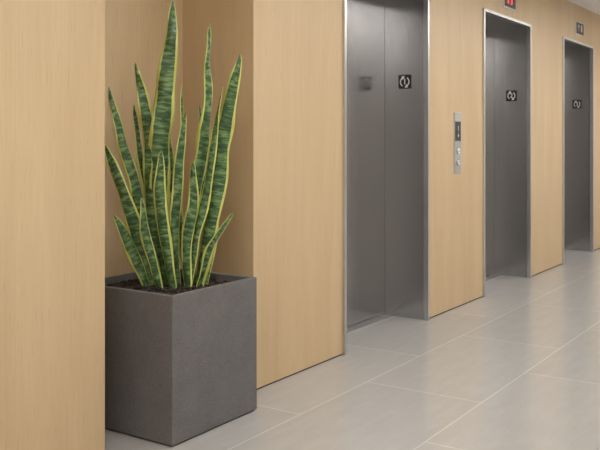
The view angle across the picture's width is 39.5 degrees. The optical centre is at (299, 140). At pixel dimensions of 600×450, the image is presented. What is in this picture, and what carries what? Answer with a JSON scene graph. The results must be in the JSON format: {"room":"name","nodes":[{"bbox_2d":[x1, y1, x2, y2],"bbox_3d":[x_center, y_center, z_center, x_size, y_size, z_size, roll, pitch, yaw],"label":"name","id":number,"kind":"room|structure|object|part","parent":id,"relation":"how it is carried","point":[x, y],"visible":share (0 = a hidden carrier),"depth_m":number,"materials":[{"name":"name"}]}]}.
{"room":"elevator lobby","nodes":[
{"label":"elevator lobby","id":0,"kind":"room"},
{"bbox_2d":[0,0,599,449],"bbox_3d":[0.125,-0.104,5.031,0.570,2.592,13.500,0,0,34],"label":"wall","id":1,"kind":"structure","parent":0,"point":[60,241],"depth_m":4.07,"materials":[{"name":"brown wood"}]},
{"bbox_2d":[341,0,428,354],"bbox_3d":[0.398,0.089,5.251,0.389,2.222,1.110,0,0,34],"label":"elevator","id":2,"kind":"object","parent":1,"relation":"attached to","point":[386,42],"visible":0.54,"depth_m":5.64,"materials":[{"name":"metal"}]},
{"bbox_3d":[0.421,0.096,5.559,0.035,2.196,0.534,0,0,34],"label":"door","id":3,"kind":"part","parent":2,"relation":"part of","materials":[{"name":"metal"}]},
{"bbox_3d":[0.293,1.198,5.322,0.084,0.004,1.074,0,0,34],"label":"sill","id":4,"kind":"part","parent":2,"relation":"part of","materials":[{"name":"metal"}]},
{"bbox_3d":[0.713,-0.403,5.685,0.096,0.095,0.003,0,0,34],"label":"jamb plate","id":5,"kind":"part","parent":2,"relation":"part of","materials":[{"name":"black plastic"}]},
{"bbox_2d":[257,248,598,389],"bbox_3d":[0.151,1.196,5.013,0.494,0.008,13.488,0,0,34],"label":"baseboard","id":6,"kind":"structure","parent":1,"relation":"attached to","point":[598,248],"depth_m":4.56,"materials":[{"name":"beige wood"}]},
{"bbox_2d":[454,112,460,173],"bbox_3d":[1.139,0.015,6.021,0.014,0.440,0.124,0,0,34],"label":"panel","id":7,"kind":"object","parent":1,"relation":"attached to","point":[457,116],"visible":1,"depth_m":6.01,"materials":[{"name":"metal"}]},
{"bbox_2d":[482,8,530,296],"bbox_3d":[1.563,0.089,6.992,0.389,2.222,1.110,0,0,34],"label":"elevator","id":8,"kind":"object","parent":1,"relation":"attached to","point":[506,40],"visible":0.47,"depth_m":7.41,"materials":[{"name":"metal"}]},
{"bbox_3d":[1.586,0.096,7.300,0.035,2.196,0.534,0,0,34],"label":"door","id":9,"kind":"part","parent":8,"relation":"part of","materials":[{"name":"metal"}]},
{"bbox_3d":[1.458,1.198,7.062,0.084,0.004,1.074,0,0,34],"label":"sill","id":10,"kind":"part","parent":8,"relation":"part of","materials":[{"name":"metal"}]},
{"bbox_3d":[1.878,-0.403,7.426,0.096,0.095,0.003,0,0,34],"label":"jamb plate","id":11,"kind":"part","parent":8,"relation":"part of","materials":[{"name":"black plastic"}]},
{"bbox_2d":[503,0,515,10],"bbox_3d":[1.731,-1.157,6.904,0.016,0.135,0.280,0,0,34],"label":"display","id":12,"kind":"object","parent":1,"relation":"attached to","point":[509,4],"visible":1,"depth_m":6.90,"materials":[{"name":"plastic"}]},
{"bbox_2d":[562,36,593,263],"bbox_3d":[2.718,0.089,8.716,0.389,2.222,1.110,0,0,34],"label":"elevator","id":13,"kind":"object","parent":1,"relation":"attached to","point":[577,57],"visible":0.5,"depth_m":9.13,"materials":[{"name":"metal"}]},
{"bbox_3d":[3.033,-0.403,9.150,0.096,0.095,0.003,0,0,34],"label":"jamb plate","id":14,"kind":"part","parent":13,"relation":"part of","materials":[{"name":"black plastic"}]},
{"bbox_2d":[575,21,583,36],"bbox_3d":[2.885,-1.157,8.628,0.016,0.135,0.280,0,0,34],"label":"display","id":15,"kind":"object","parent":1,"relation":"attached to","point":[579,27],"visible":1,"depth_m":8.60,"materials":[{"name":"plastic"}]},
{"bbox_2d":[105,248,599,449],"bbox_3d":[1.907,1.250,3.838,5.100,0.100,13.700,0,0,34],"label":"floor","id":16,"kind":"structure","parent":0,"point":[516,366],"depth_m":4.12,"materials":[{"name":"tile"}]},
{"bbox_2d":[105,0,256,446],"bbox_3d":[-0.575,0.288,3.650,0.553,1.824,0.553,0,0,34],"label":"potted plant","id":17,"kind":"object","parent":16,"relation":"on","point":[181,344],"visible":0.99,"depth_m":3.59,"materials":[{"name":"leaf"},{"name":"soil"},{"name":"concrete"}]},
{"bbox_2d":[568,0,599,14],"bbox_3d":[1.907,-1.450,3.838,5.100,0.100,13.700,0,0,34],"label":"ceiling","id":18,"kind":"structure","parent":0,"point":[593,6],"depth_m":8.57,"materials":[{"name":"paint"}]}
]}

